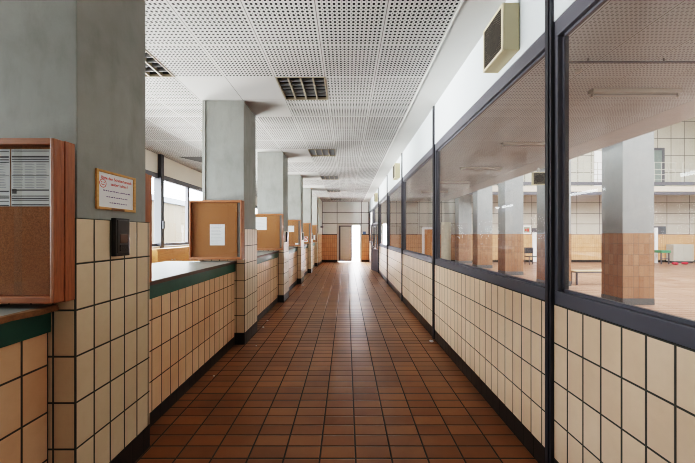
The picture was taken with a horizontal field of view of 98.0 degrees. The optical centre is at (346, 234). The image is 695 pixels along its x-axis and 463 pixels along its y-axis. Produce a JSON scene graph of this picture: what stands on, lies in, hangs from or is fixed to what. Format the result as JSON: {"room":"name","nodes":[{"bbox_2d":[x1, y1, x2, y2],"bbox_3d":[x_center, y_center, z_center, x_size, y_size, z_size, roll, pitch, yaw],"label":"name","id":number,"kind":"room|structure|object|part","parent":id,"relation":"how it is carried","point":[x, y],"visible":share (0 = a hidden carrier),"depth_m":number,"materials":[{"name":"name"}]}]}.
{"room":"school corridor","nodes":[
{"label":"school corridor","id":0,"kind":"room"},
{"bbox_2d":[145,149,256,247],"bbox_3d":[-4.730,-0.390,7.400,0.200,3.980,21.200,0,0,0],"label":"wall","id":1,"kind":"structure","parent":0,"point":[172,169],"depth_m":8.13,"materials":[{"name":"beige paint"}]},
{"bbox_2d":[145,169,157,245],"bbox_3d":[-4.674,-0.618,6.740,0.112,1.785,1.440,0,0,0],"label":"window","id":2,"kind":"structure","parent":1,"relation":"in","point":[153,174],"depth_m":7.23,"materials":[{"name":"grey metal"}]},
{"bbox_2d":[154,154,164,247],"bbox_3d":[-4.605,-0.190,7.460,0.210,3.580,0.120,0,0,0],"label":"trim","id":3,"kind":"structure","parent":1,"relation":"attached to","point":[159,223],"depth_m":7.40,"materials":[{"name":"paint"}]},
{"bbox_2d":[152,244,188,247],"bbox_3d":[-4.700,0.292,7.400,0.260,0.035,21.200,0,0,0],"label":"sill","id":4,"kind":"structure","parent":1,"relation":"attached to","point":[186,244],"depth_m":7.91,"materials":[{"name":"metal"}]},
{"bbox_2d":[164,176,189,245],"bbox_3d":[-4.674,-0.618,8.180,0.112,1.785,1.440,0,0,0],"label":"window","id":5,"kind":"structure","parent":1,"relation":"in","point":[166,179],"depth_m":8.85,"materials":[{"name":"clear glass"}]},
{"bbox_2d":[189,184,201,199],"bbox_3d":[-4.674,-0.618,9.620,0.112,1.785,1.440,0,0,0],"label":"window","id":6,"kind":"structure","parent":1,"relation":"in","point":[193,187],"depth_m":9.23,"materials":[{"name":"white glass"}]},
{"bbox_2d":[318,198,321,264],"bbox_3d":[-1.525,-0.240,17.015,0.150,3.680,1.970,0,0,0],"label":"wall","id":7,"kind":"structure","parent":0,"point":[319,199],"depth_m":16.22,"materials":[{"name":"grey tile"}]},
{"bbox_2d":[322,202,368,259],"bbox_3d":[-0.065,-0.240,18.060,3.110,3.680,0.120,0,0,0],"label":"wall","id":8,"kind":"structure","parent":0,"point":[329,242],"depth_m":18.00,"materials":[{"name":"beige tile"}]},
{"bbox_2d":[322,202,368,234],"bbox_3d":[-0.052,-0.995,17.992,2.805,1.970,0.014,0,0,0],"label":"trim","id":9,"kind":"structure","parent":8,"relation":"attached to","point":[361,212],"depth_m":17.99,"materials":[{"name":"paint"}]},
{"bbox_2d":[322,260,368,261],"bbox_3d":[-0.050,1.540,17.994,2.800,0.120,0.011,0,0,0],"label":"baseboard","id":10,"kind":"structure","parent":8,"relation":"attached to","point":[322,260],"depth_m":17.99,"materials":[{"name":"tile"}]},
{"bbox_2d":[337,224,361,261],"bbox_3d":[0.173,0.460,18.358,1.466,2.280,0.818,0,0,0],"label":"door","id":11,"kind":"structure","parent":8,"relation":"in","point":[344,231],"depth_m":18.02,"materials":[{"name":"beige wood"}]},
{"bbox_2d":[352,213,386,256],"bbox_3d":[0.500,-0.200,19.910,7.600,3.600,3.580,0,0,0],"label":"sky","id":12,"kind":"structure","parent":0,"point":[355,229],"depth_m":21.50,"materials":[{"name":"white"}]},
{"bbox_2d":[135,257,694,462],"bbox_3d":[8.685,1.660,9.400,27.030,0.120,25.200,0,0,0],"label":"floor","id":13,"kind":"structure","parent":0,"point":[340,370],"depth_m":3.09,"materials":[{"name":"tile"}]},
{"bbox_2d":[0,304,58,462],"bbox_3d":[-2.090,0.990,0.256,1.060,1.221,2.797,0,0,0],"label":"counter","id":14,"kind":"object","parent":13,"relation":"on","point":[24,328],"depth_m":1.53,"materials":[{"name":"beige tile"}]},
{"bbox_2d":[0,304,50,315],"bbox_3d":[-2.116,0.396,0.256,1.007,0.032,2.797,0,0,0],"label":"countertop","id":15,"kind":"structure","parent":14,"relation":"on","point":[5,309],"depth_m":1.58,"materials":[{"name":"laminate"}]},
{"bbox_2d":[0,0,149,462],"bbox_3d":[-1.815,-0.190,1.970,0.658,3.580,0.628,0,0,0],"label":"pillar","id":16,"kind":"structure","parent":13,"relation":"on","point":[72,71],"depth_m":1.79,"materials":[{"name":"grey paint"}]},
{"bbox_2d":[0,138,74,302],"bbox_3d":[-1.865,-0.072,1.599,0.751,0.852,0.115,0,0,0],"label":"bulletin board","id":17,"kind":"object","parent":16,"relation":"attached to","point":[37,243],"visible":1,"depth_m":1.58,"materials":[{"name":"brown wood"}]},
{"bbox_2d":[0,149,9,205],"bbox_3d":[-1.906,-0.300,1.581,0.288,0.300,0.003,0,0,0],"label":"printed sheet","id":18,"kind":"object","parent":17,"relation":"attached to","point":[4,153],"visible":1,"depth_m":1.58,"materials":[{"name":"grey paper"}]},
{"bbox_2d":[0,164,5,187],"bbox_3d":[-1.911,-0.313,1.580,0.259,0.131,0.001,0,0,0],"label":"print","id":19,"kind":"object","parent":18,"relation":"attached to","point":[0,164],"depth_m":1.58},
{"bbox_3d":[-1.865,-0.480,1.569,0.705,0.030,0.057,0,0,0],"label":"rail","id":20,"kind":"part","parent":17,"relation":"part of","materials":[{"name":"brown wood"}]},
{"bbox_3d":[-1.865,0.333,1.569,0.705,0.034,0.057,0,0,0],"label":"rail","id":21,"kind":"part","parent":17,"relation":"part of","materials":[{"name":"brown wood"}]},
{"bbox_3d":[-1.865,-0.074,1.591,0.703,0.779,0.015,0,0,0],"label":"cork panel","id":22,"kind":"part","parent":17,"relation":"part of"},
{"bbox_2d":[11,149,49,205],"bbox_3d":[-1.653,-0.300,1.581,0.203,0.300,0.003,0,0,0],"label":"printed sheet","id":23,"kind":"object","parent":17,"relation":"attached to","point":[30,168],"visible":0.99,"depth_m":1.58,"materials":[{"name":"grey paper"}]},
{"bbox_2d":[13,164,46,187],"bbox_3d":[-1.657,-0.313,1.580,0.177,0.131,0.001,0,0,0],"label":"print","id":24,"kind":"object","parent":23,"relation":"attached to","point":[13,164],"depth_m":1.58},
{"bbox_2d":[95,168,135,212],"bbox_3d":[-1.499,-0.279,1.975,0.016,0.245,0.333,0,0,0],"label":"framed notice","id":25,"kind":"object","parent":16,"relation":"attached to","point":[113,191],"visible":1,"depth_m":1.96,"materials":[{"name":"paper"}]},
{"bbox_2d":[103,189,129,204],"bbox_3d":[-1.502,-0.242,1.982,0.001,0.081,0.235,0,0,0],"label":"print","id":26,"kind":"object","parent":25,"relation":"attached to","point":[103,189],"depth_m":1.98},
{"bbox_2d":[111,218,129,255],"bbox_3d":[-1.466,0.013,1.968,0.041,0.245,0.124,0,0,0],"label":"intercom","id":27,"kind":"object","parent":16,"relation":"attached to","point":[120,227],"visible":1,"depth_m":1.94,"materials":[{"name":"black plastic"}]},
{"bbox_3d":[-1.454,0.009,1.968,0.006,0.210,0.100,0,0,0],"label":"plate","id":28,"kind":"part","parent":27,"relation":"part of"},
{"bbox_2d":[120,244,127,250],"bbox_3d":[-1.448,0.083,1.968,0.005,0.043,0.072,0,0,0],"label":"grille","id":29,"kind":"object","parent":27,"relation":"attached to","point":[123,247],"depth_m":1.96,"materials":[{"name":"black plastic"}]},
{"bbox_2d":[145,173,151,281],"bbox_3d":[-1.917,-0.049,2.341,0.751,0.852,0.115,0,0,0],"label":"display case","id":30,"kind":"object","parent":16,"relation":"attached to","point":[148,178],"visible":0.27,"depth_m":2.37,"materials":[{"name":"brown wood"}]},
{"bbox_2d":[152,247,185,262],"bbox_3d":[-4.418,0.960,7.395,0.384,1.280,1.190,0,0,0],"label":"cabinet","id":31,"kind":"object","parent":13,"relation":"on","point":[169,253],"visible":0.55,"depth_m":7.25,"materials":[{"name":"brown wood"}]},
{"bbox_3d":[-4.259,0.938,7.098,0.018,1.165,0.585,0,0,0],"label":"door","id":32,"kind":"part","parent":31,"relation":"part of","materials":[{"name":"brown wood"}]},
{"bbox_3d":[-4.259,0.938,7.694,0.018,1.165,0.585,0,0,0],"label":"door","id":33,"kind":"part","parent":31,"relation":"part of","materials":[{"name":"brown wood"}]},
{"bbox_2d":[181,246,199,260],"bbox_3d":[-4.418,0.960,8.595,0.384,1.280,1.190,0,0,0],"label":"cabinet","id":34,"kind":"object","parent":13,"relation":"on","point":[186,247],"visible":0.12,"depth_m":8.12,"materials":[{"name":"brown wood"}]},
{"bbox_3d":[-4.259,0.938,8.299,0.018,1.165,0.585,0,0,0],"label":"door","id":35,"kind":"part","parent":34,"relation":"part of","materials":[{"name":"brown wood"}]},
{"bbox_2d":[149,261,236,426],"bbox_3d":[-2.110,0.990,3.345,1.021,1.221,2.118,0,0,0],"label":"counter","id":36,"kind":"object","parent":13,"relation":"on","point":[191,303],"depth_m":3.11,"materials":[{"name":"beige tile"}]},
{"bbox_2d":[152,261,233,280],"bbox_3d":[-2.116,0.396,3.345,1.007,0.032,2.118,0,0,0],"label":"countertop","id":37,"kind":"structure","parent":36,"relation":"on","point":[160,270],"depth_m":3.64,"materials":[{"name":"laminate"}]},
{"bbox_2d":[200,100,256,344],"bbox_3d":[-1.815,-0.190,4.720,0.658,3.580,0.628,0,0,0],"label":"pillar","id":38,"kind":"structure","parent":13,"relation":"on","point":[230,125],"depth_m":4.44,"materials":[{"name":"grey paint"}]},
{"bbox_2d":[204,101,204,199],"bbox_3d":[-2.085,-1.035,4.433,0.012,1.870,0.012,0,0,0],"label":"cable conduit","id":39,"kind":"object","parent":38,"relation":"attached to","point":[204,101],"visible":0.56,"depth_m":4.43,"materials":[{"name":"grey metal"}]},
{"bbox_2d":[189,200,243,259],"bbox_3d":[-1.865,-0.072,4.348,0.751,0.852,0.115,0,0,0],"label":"display case","id":40,"kind":"object","parent":38,"relation":"attached to","point":[202,213],"visible":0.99,"depth_m":4.33,"materials":[{"name":"brown wood"}]},
{"bbox_3d":[-1.865,-0.480,4.319,0.705,0.030,0.057,0,0,0],"label":"rail","id":41,"kind":"part","parent":40,"relation":"part of","materials":[{"name":"brown wood"}]},
{"bbox_3d":[-1.865,0.333,4.319,0.705,0.034,0.057,0,0,0],"label":"rail","id":42,"kind":"part","parent":40,"relation":"part of","materials":[{"name":"brown wood"}]},
{"bbox_2d":[210,224,224,244],"bbox_3d":[-1.853,-0.002,4.331,0.212,0.300,0.002,0,0,0],"label":"notice sheet","id":43,"kind":"object","parent":40,"relation":"attached to","point":[217,231],"visible":1,"depth_m":4.33,"materials":[{"name":"paper"}]},
{"bbox_2d":[257,251,278,321],"bbox_3d":[-2.110,0.990,6.095,1.021,1.221,2.118,0,0,0],"label":"counter","id":44,"kind":"object","parent":13,"relation":"on","point":[267,299],"depth_m":6.17,"materials":[{"name":"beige tile"}]},
{"bbox_2d":[257,251,275,255],"bbox_3d":[-2.116,0.396,6.095,1.007,0.032,2.118,0,0,0],"label":"countertop","id":45,"kind":"structure","parent":44,"relation":"on","point":[258,252],"depth_m":6.56,"materials":[{"name":"laminate"}]},
{"bbox_2d":[257,152,288,301],"bbox_3d":[-1.815,-0.190,7.470,0.658,3.580,0.628,0,0,0],"label":"pillar","id":46,"kind":"structure","parent":13,"relation":"on","point":[272,167],"depth_m":7.19,"materials":[{"name":"grey paint"}]},
{"bbox_2d":[256,214,283,249],"bbox_3d":[-1.865,-0.072,7.098,0.751,0.852,0.115,0,0,0],"label":"display case","id":47,"kind":"object","parent":46,"relation":"attached to","point":[272,238],"visible":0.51,"depth_m":7.08,"materials":[{"name":"brown wood"}]},
{"bbox_2d":[256,217,266,229],"bbox_3d":[-2.020,-0.270,7.081,0.290,0.300,0.002,0,0,0],"label":"notice sheet","id":48,"kind":"object","parent":47,"relation":"attached to","point":[261,222],"visible":0.9,"depth_m":7.08,"materials":[{"name":"paper"}]},
{"bbox_3d":[-1.865,0.333,7.069,0.705,0.034,0.057,0,0,0],"label":"rail","id":49,"kind":"part","parent":47,"relation":"part of","materials":[{"name":"brown wood"}]},
{"bbox_2d":[289,247,297,290],"bbox_3d":[-2.110,0.990,8.845,1.021,1.221,2.118,0,0,0],"label":"counter","id":50,"kind":"object","parent":13,"relation":"on","point":[292,250],"depth_m":9.14,"materials":[{"name":"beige tile"}]},
{"bbox_2d":[288,175,303,283],"bbox_3d":[-1.815,-0.190,10.220,0.658,3.580,0.628,0,0,0],"label":"pillar","id":51,"kind":"structure","parent":13,"relation":"on","point":[295,182],"depth_m":9.94,"materials":[{"name":"grey paint"}]},
{"bbox_2d":[288,220,300,245],"bbox_3d":[-1.865,-0.072,9.848,0.751,0.852,0.115,0,0,0],"label":"display case","id":52,"kind":"object","parent":51,"relation":"attached to","point":[294,237],"visible":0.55,"depth_m":9.83,"materials":[{"name":"brown wood"}]},
{"bbox_2d":[288,226,293,231],"bbox_3d":[-1.800,-0.200,9.831,0.190,0.200,0.002,0,0,0],"label":"notice sheet","id":53,"kind":"object","parent":52,"relation":"attached to","point":[290,228],"visible":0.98,"depth_m":9.83,"materials":[{"name":"paper"}]},
{"bbox_2d":[304,244,307,275],"bbox_3d":[-2.110,0.990,11.595,1.021,1.221,2.118,0,0,0],"label":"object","id":54,"kind":"structure","parent":13,"relation":"on","point":[305,245],"depth_m":12.04,"materials":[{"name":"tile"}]},
{"bbox_2d":[303,188,312,272],"bbox_3d":[-1.815,-0.190,12.970,0.658,3.580,0.628,0,0,0],"label":"pillar","id":55,"kind":"structure","parent":13,"relation":"on","point":[307,192],"depth_m":12.69,"materials":[{"name":"grey paint"}]},
{"bbox_2d":[303,223,310,242],"bbox_3d":[-1.865,-0.072,12.598,0.751,0.852,0.115,0,0,0],"label":"display case","id":56,"kind":"object","parent":55,"relation":"attached to","point":[306,226],"visible":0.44,"depth_m":12.58,"materials":[{"name":"brown wood"}]},
{"bbox_2d":[313,242,314,266],"bbox_3d":[-2.110,0.990,14.345,1.021,1.221,2.118,0,0,0],"label":"counter","id":57,"kind":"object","parent":13,"relation":"on","point":[313,242],"depth_m":14.96,"materials":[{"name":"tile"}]},
{"bbox_2d":[312,196,318,265],"bbox_3d":[-1.815,-0.190,15.720,0.658,3.580,0.628,0,0,0],"label":"pillar","id":58,"kind":"structure","parent":13,"relation":"on","point":[314,198],"depth_m":15.44,"materials":[{"name":"grey paint"}]},
{"bbox_2d":[312,225,316,241],"bbox_3d":[-1.865,-0.072,15.348,0.751,0.852,0.115,0,0,0],"label":"display case","id":59,"kind":"object","parent":58,"relation":"attached to","point":[314,227],"visible":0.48,"depth_m":15.34,"materials":[{"name":"brown wood"}]},
{"bbox_2d":[455,195,471,262],"bbox_3d":[6.670,-2.750,17.250,0.732,8.700,0.582,0,0,0],"label":"pillar","id":60,"kind":"structure","parent":13,"relation":"on","point":[463,204],"depth_m":16.97,"materials":[{"name":"paint"}]},
{"bbox_2d":[472,186,492,267],"bbox_3d":[6.670,-2.750,14.835,0.732,8.700,0.582,0,0,0],"label":"pillar","id":61,"kind":"structure","parent":13,"relation":"on","point":[482,199],"depth_m":14.55,"materials":[{"name":"paint"}]},
{"bbox_2d":[498,175,523,274],"bbox_3d":[6.670,-2.750,12.285,0.732,8.700,0.582,0,0,0],"label":"pillar","id":62,"kind":"structure","parent":13,"relation":"on","point":[510,192],"depth_m":12.00,"materials":[{"name":"paint"}]},
{"bbox_2d":[524,248,536,264],"bbox_3d":[9.900,1.140,16.200,0.480,0.920,0.440,0,0,0],"label":"chair","id":63,"kind":"object","parent":13,"relation":"on","point":[526,250],"visible":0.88,"depth_m":16.39,"materials":[{"name":"paint"}]},
{"bbox_3d":[9.900,0.840,16.405,0.480,0.320,0.030,0,0,0],"label":"backrest","id":64,"kind":"part","parent":63,"relation":"part of","materials":[{"name":"paint"}]},
{"bbox_2d":[536,159,570,285],"bbox_3d":[6.670,-2.750,9.735,0.732,8.700,0.582,0,0,0],"label":"pillar","id":65,"kind":"structure","parent":13,"relation":"on","point":[540,188],"depth_m":9.72,"materials":[{"name":"paint"}]},
{"bbox_2d":[571,270,600,284],"bbox_3d":[8.200,1.373,9.800,1.840,0.455,0.340,0,0,0],"label":"bench","id":66,"kind":"object","parent":13,"relation":"on","point":[573,271],"visible":0.36,"depth_m":9.66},
{"bbox_3d":[7.380,1.390,9.800,0.040,0.420,0.280,0,0,0],"label":"leg","id":67,"kind":"part","parent":66,"relation":"part of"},
{"bbox_3d":[8.200,1.163,9.800,1.840,0.035,0.340,0,0,0],"label":"seat","id":68,"kind":"part","parent":66,"relation":"part of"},
{"bbox_2d":[601,131,654,304],"bbox_3d":[6.670,-2.750,7.185,0.732,8.700,0.582,0,0,0],"label":"pillar","id":69,"kind":"structure","parent":13,"relation":"on","point":[627,235],"depth_m":6.90,"materials":[{"name":"paint"}]},
{"bbox_2d":[654,228,657,262],"bbox_3d":[17.620,0.590,17.200,0.280,2.020,0.280,0,0,0],"label":"post","id":70,"kind":"object","parent":13,"relation":"on","point":[655,229],"visible":0.7,"depth_m":17.14,"materials":[{"name":"paint"}]},
{"bbox_2d":[654,250,670,263],"bbox_3d":[17.410,1.220,16.700,0.520,0.760,0.500,0,0,0],"label":"table","id":71,"kind":"object","parent":13,"relation":"on","point":[655,251],"visible":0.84,"depth_m":16.48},
{"bbox_2d":[666,244,693,262],"bbox_3d":[19.250,1.070,17.442,1.160,1.060,0.415,0,0,0],"label":"base cabinet","id":72,"kind":"object","parent":13,"relation":"on","point":[679,253],"visible":0.98,"depth_m":17.23,"materials":[{"name":"grey paint"}]},
{"bbox_3d":[18.960,1.020,17.242,0.560,0.900,0.014,0,0,0],"label":"door","id":73,"kind":"part","parent":72,"relation":"part of","materials":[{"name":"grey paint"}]},
{"bbox_3d":[19.250,1.550,17.450,1.100,0.100,0.360,0,0,0],"label":"foot rail","id":74,"kind":"part","parent":72,"relation":"part of","materials":[{"name":"paint"}]},
{"bbox_3d":[19.540,1.020,17.242,0.560,0.900,0.014,0,0,0],"label":"door","id":75,"kind":"part","parent":72,"relation":"part of","materials":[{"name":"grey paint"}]},
{"bbox_2d":[145,0,694,201],"bbox_3d":[0.505,-2.336,7.400,10.670,0.728,21.600,0,0,0],"label":"ceiling","id":76,"kind":"structure","parent":0,"point":[373,57],"depth_m":3.90,"materials":[{"name":"paint"}]},
{"bbox_2d":[145,49,174,76],"bbox_3d":[-2.458,-2.057,3.465,0.625,0.166,0.635,0,0,0],"label":"ceiling vent","id":77,"kind":"object","parent":76,"relation":"in","point":[153,68],"visible":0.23,"depth_m":3.66,"materials":[{"name":"metal"}]},
{"bbox_2d":[181,157,201,161],"bbox_3d":[-3.865,-1.925,7.950,0.750,0.101,0.660,0,0,0],"label":"ceiling panel","id":78,"kind":"object","parent":76,"relation":"attached to","point":[199,159],"visible":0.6,"depth_m":7.73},
{"bbox_2d":[275,77,327,99],"bbox_3d":[-0.583,-2.057,4.099,0.625,0.166,0.635,0,0,0],"label":"ceiling vent","id":79,"kind":"object","parent":76,"relation":"in","point":[292,88],"visible":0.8,"depth_m":4.13,"materials":[{"name":"metal"}]},
{"bbox_2d":[308,149,335,155],"bbox_3d":[-0.583,-2.057,7.274,0.625,0.166,0.635,0,0,0],"label":"ceiling vent","id":80,"kind":"object","parent":76,"relation":"in","point":[313,152],"visible":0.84,"depth_m":7.27,"materials":[{"name":"metal"}]},
{"bbox_2d":[320,176,338,179],"bbox_3d":[-0.583,-2.057,10.450,0.625,0.166,0.635,0,0,0],"label":"ceiling vent","id":81,"kind":"object","parent":76,"relation":"in","point":[321,177],"visible":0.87,"depth_m":10.45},
{"bbox_2d":[421,191,447,192],"bbox_3d":[3.930,-1.930,13.520,1.200,0.098,0.100,0,0,0],"label":"ceiling lamp","id":82,"kind":"object","parent":76,"relation":"attached to","point":[421,191],"visible":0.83,"depth_m":13.49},
{"bbox_2d":[440,181,468,183],"bbox_3d":[3.930,-1.930,11.170,1.200,0.098,0.100,0,0,0],"label":"ceiling lamp","id":83,"kind":"object","parent":76,"relation":"attached to","point":[441,182],"visible":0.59,"depth_m":11.12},
{"bbox_2d":[460,167,501,170],"bbox_3d":[3.930,-1.930,8.820,1.200,0.098,0.100,0,0,0],"label":"ceiling lamp","id":84,"kind":"object","parent":76,"relation":"attached to","point":[461,168],"visible":1,"depth_m":8.77,"materials":[{"name":"plastic"}]},
{"bbox_2d":[501,142,544,146],"bbox_3d":[3.930,-1.930,6.470,1.200,0.098,0.100,0,0,0],"label":"ceiling lamp","id":85,"kind":"object","parent":76,"relation":"attached to","point":[503,144],"visible":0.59,"depth_m":6.44,"materials":[{"name":"plastic"}]},
{"bbox_2d":[531,168,544,184],"bbox_3d":[5.683,-1.730,8.934,0.340,0.500,0.136,0,0,14],"label":"loudspeaker","id":86,"kind":"object","parent":76,"relation":"hanging from","point":[537,178],"visible":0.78,"depth_m":8.88,"materials":[{"name":"metal"}]},
{"bbox_3d":[5.669,-1.665,8.877,0.340,0.370,0.014,0,0,14],"label":"frame","id":87,"kind":"part","parent":86,"relation":"part of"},
{"bbox_2d":[569,58,694,63],"bbox_3d":[3.900,-1.952,3.380,2.900,0.056,0.020,0,0,0],"label":"rail","id":88,"kind":"object","parent":76,"relation":"hanging from","point":[587,61],"visible":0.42,"depth_m":3.37,"materials":[{"name":"metal"}]},
{"bbox_2d":[588,88,681,97],"bbox_3d":[3.930,-1.930,4.120,1.200,0.098,0.100,0,0,0],"label":"ceiling lamp","id":89,"kind":"object","parent":76,"relation":"attached to","point":[595,92],"visible":1,"depth_m":4.09,"materials":[{"name":"plastic"}]},
{"bbox_2d":[369,0,694,462],"bbox_3d":[1.420,-0.190,7.400,0.140,3.580,21.200,0,0,0],"label":"wall","id":90,"kind":"structure","parent":0,"point":[622,394],"depth_m":1.93,"materials":[{"name":"beige tile"}]},
{"bbox_2d":[369,208,372,243],"bbox_3d":[1.391,-0.470,16.601,0.074,1.834,2.592,0,0,0],"label":"window","id":91,"kind":"structure","parent":90,"relation":"in","point":[371,210],"depth_m":17.87,"materials":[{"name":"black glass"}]},
{"bbox_2d":[370,203,377,271],"bbox_3d":[1.273,0.106,13.946,0.398,2.987,2.592,0,0,0],"label":"door","id":92,"kind":"structure","parent":90,"relation":"in","point":[374,252],"depth_m":13.72,"materials":[{"name":"grey metal"}]},
{"bbox_3d":[1.253,1.110,13.268,0.024,0.780,0.920,0,0,-12],"label":"panel","id":93,"kind":"part","parent":92,"relation":"part of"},
{"bbox_3d":[1.400,0.106,13.946,0.100,2.987,2.592,0,0,0],"label":"frame","id":94,"kind":"part","parent":92,"relation":"part of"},
{"bbox_2d":[374,193,377,201],"bbox_3d":[1.280,-1.625,13.150,0.136,0.370,0.340,0,0,0],"label":"loudspeaker","id":95,"kind":"object","parent":90,"relation":"attached to","point":[375,194],"visible":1,"depth_m":12.98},
{"bbox_2d":[378,188,378,272],"bbox_3d":[1.377,-0.190,12.618,0.102,3.580,0.063,0,0,0],"label":"trim","id":96,"kind":"structure","parent":90,"relation":"attached to","point":[378,188],"depth_m":12.59,"materials":[{"name":"paint"}]},
{"bbox_2d":[379,194,386,247],"bbox_3d":[1.391,-0.470,11.291,0.074,1.834,2.592,0,0,0],"label":"window","id":97,"kind":"structure","parent":90,"relation":"in","point":[384,198],"depth_m":12.56,"materials":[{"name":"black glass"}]},
{"bbox_2d":[387,175,387,283],"bbox_3d":[1.377,-0.190,9.963,0.102,3.580,0.063,0,0,0],"label":"trim","id":98,"kind":"structure","parent":90,"relation":"attached to","point":[387,175],"depth_m":9.93,"materials":[{"name":"paint"}]},
{"bbox_2d":[388,180,400,252],"bbox_3d":[1.391,-0.470,8.636,0.074,1.834,2.592,0,0,0],"label":"window","id":99,"kind":"structure","parent":90,"relation":"in","point":[398,184],"depth_m":9.51,"materials":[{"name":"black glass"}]},
{"bbox_2d":[393,163,399,179],"bbox_3d":[1.280,-1.625,7.770,0.136,0.370,0.340,0,0,0],"label":"loudspeaker","id":100,"kind":"object","parent":90,"relation":"attached to","point":[396,167],"visible":1,"depth_m":7.60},
{"bbox_2d":[401,153,402,300],"bbox_3d":[1.377,-0.190,7.309,0.102,3.580,0.063,0,0,0],"label":"trim","id":101,"kind":"structure","parent":90,"relation":"attached to","point":[401,153],"depth_m":7.29,"materials":[{"name":"paint"}]},
{"bbox_2d":[403,148,431,262],"bbox_3d":[1.391,-0.470,5.981,0.074,1.834,2.592,0,0,0],"label":"window","id":102,"kind":"structure","parent":90,"relation":"in","point":[427,157],"depth_m":6.25,"materials":[{"name":"black metal"}]},
{"bbox_2d":[432,106,434,338],"bbox_3d":[1.377,-0.190,4.654,0.102,3.580,0.063,0,0,0],"label":"trim","id":103,"kind":"structure","parent":90,"relation":"attached to","point":[433,107],"depth_m":4.62,"materials":[{"name":"paint"}]},
{"bbox_2d":[369,260,557,462],"bbox_3d":[1.357,1.526,7.400,0.011,0.148,21.200,0,0,0],"label":"baseboard","id":104,"kind":"structure","parent":90,"relation":"attached to","point":[529,441],"depth_m":2.85,"materials":[{"name":"tile"}]},
{"bbox_2d":[435,32,544,299],"bbox_3d":[1.391,-0.470,3.326,0.074,1.834,2.592,0,0,0],"label":"window","id":105,"kind":"structure","parent":90,"relation":"in","point":[535,53],"depth_m":2.83,"materials":[{"name":"black metal"}]},
{"bbox_2d":[483,3,518,72],"bbox_3d":[1.280,-1.625,2.520,0.136,0.370,0.340,0,0,0],"label":"loudspeaker","id":106,"kind":"object","parent":90,"relation":"attached to","point":[501,35],"visible":1,"depth_m":2.40,"materials":[{"name":"plastic"}]},
{"bbox_3d":[1.221,-1.625,2.520,0.014,0.370,0.340,0,0,0],"label":"frame","id":107,"kind":"part","parent":106,"relation":"part of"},
{"bbox_2d":[545,0,554,462],"bbox_3d":[1.377,-0.190,1.998,0.102,3.580,0.063,0,0,0],"label":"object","id":108,"kind":"structure","parent":90,"relation":"attached to","point":[549,4],"depth_m":1.98,"materials":[{"name":"paint"}]},
{"bbox_2d":[555,0,694,349],"bbox_3d":[1.391,-0.470,0.671,0.074,1.834,2.592,0,0,0],"label":"window","id":109,"kind":"structure","parent":90,"relation":"in","point":[672,328],"depth_m":1.88,"materials":[{"name":"black metal"}]},
{"bbox_2d":[372,117,694,259],"bbox_3d":[11.845,-2.800,17.775,20.710,8.800,0.150,0,0,0],"label":"wall","id":110,"kind":"structure","parent":0,"point":[675,212],"depth_m":17.70,"materials":[{"name":"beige tile"}]},
{"bbox_2d":[422,227,431,255],"bbox_3d":[4.810,0.575,17.674,0.780,2.050,0.049,0,0,0],"label":"door","id":111,"kind":"structure","parent":110,"relation":"in","point":[426,231],"depth_m":17.66,"materials":[{"name":"white paint"}]},
{"bbox_2d":[441,222,450,259],"bbox_3d":[5.825,0.415,17.679,0.550,2.330,0.038,0,0,0],"label":"door","id":112,"kind":"structure","parent":110,"relation":"in","point":[445,226],"depth_m":17.66,"materials":[{"name":"wood"}]},
{"bbox_2d":[523,225,530,233],"bbox_3d":[10.550,-0.310,17.680,0.480,0.500,0.037,0,0,0],"label":"wall sign","id":113,"kind":"object","parent":110,"relation":"attached to","point":[526,228],"visible":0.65,"depth_m":17.67,"materials":[{"name":"paper"}]},
{"bbox_2d":[532,228,536,261],"bbox_3d":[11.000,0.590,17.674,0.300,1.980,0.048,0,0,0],"label":"door","id":114,"kind":"structure","parent":110,"relation":"in","point":[534,230],"depth_m":17.66,"materials":[{"name":"white paint"}]},
{"bbox_2d":[451,260,694,261],"bbox_3d":[11.775,1.525,17.694,20.450,0.150,0.011,0,0,0],"label":"baseboard","id":115,"kind":"structure","parent":110,"relation":"attached to","point":[451,260],"depth_m":17.69,"materials":[{"name":"tile"}]},
{"bbox_2d":[466,182,694,194],"bbox_3d":[14.100,-2.500,16.919,15.800,0.680,1.559,0,0,0],"label":"gallery","id":116,"kind":"object","parent":110,"relation":"attached to","point":[527,190],"visible":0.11,"depth_m":16.20,"materials":[{"name":"concrete"}]},
{"bbox_2d":[525,162,694,181],"bbox_3d":[14.050,-3.376,16.200,15.700,1.072,0.024,0,0,0],"label":"gallery railing","id":117,"kind":"object","parent":116,"relation":"on","point":[576,169],"visible":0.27,"depth_m":16.19,"materials":[{"name":"metal"}]},
{"bbox_3d":[14.050,-3.430,16.200,15.700,0.964,0.024,0,0,0],"label":"rail","id":118,"kind":"part","parent":117,"relation":"part of","materials":[{"name":"metal"}]},
{"bbox_2d":[594,151,601,185],"bbox_3d":[14.850,-3.875,17.679,0.700,2.050,0.038,0,0,0],"label":"door","id":119,"kind":"structure","parent":110,"relation":"in","point":[597,154],"depth_m":17.66,"materials":[{"name":"white paint"}]},
{"bbox_2d":[654,148,664,185],"bbox_3d":[18.075,-3.975,17.674,1.050,2.250,0.049,0,0,0],"label":"door","id":120,"kind":"structure","parent":110,"relation":"in","point":[659,153],"depth_m":17.66,"materials":[{"name":"white paint"}]},
{"bbox_2d":[654,226,665,233],"bbox_3d":[18.350,-0.285,17.683,0.680,0.450,0.030,0,0,0],"label":"board","id":121,"kind":"object","parent":110,"relation":"attached to","point":[661,229],"visible":0.66,"depth_m":17.67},
{"label":"outside","id":122,"kind":"structure","parent":0,"visible":0},
{"bbox_3d":[-17.440,2.125,14.000,25.120,0.150,52.000,0,0,0],"label":"ground","id":123,"kind":"structure","parent":122,"visible":0},
{"bbox_2d":[152,194,184,243],"bbox_3d":[-14.975,-0.325,19.000,4.450,4.750,34.400,0,0,0],"label":"neighbouring building","id":124,"kind":"structure","parent":123,"relation":"on","point":[174,209],"depth_m":22.57,"materials":[{"name":"metal"}]}
]}

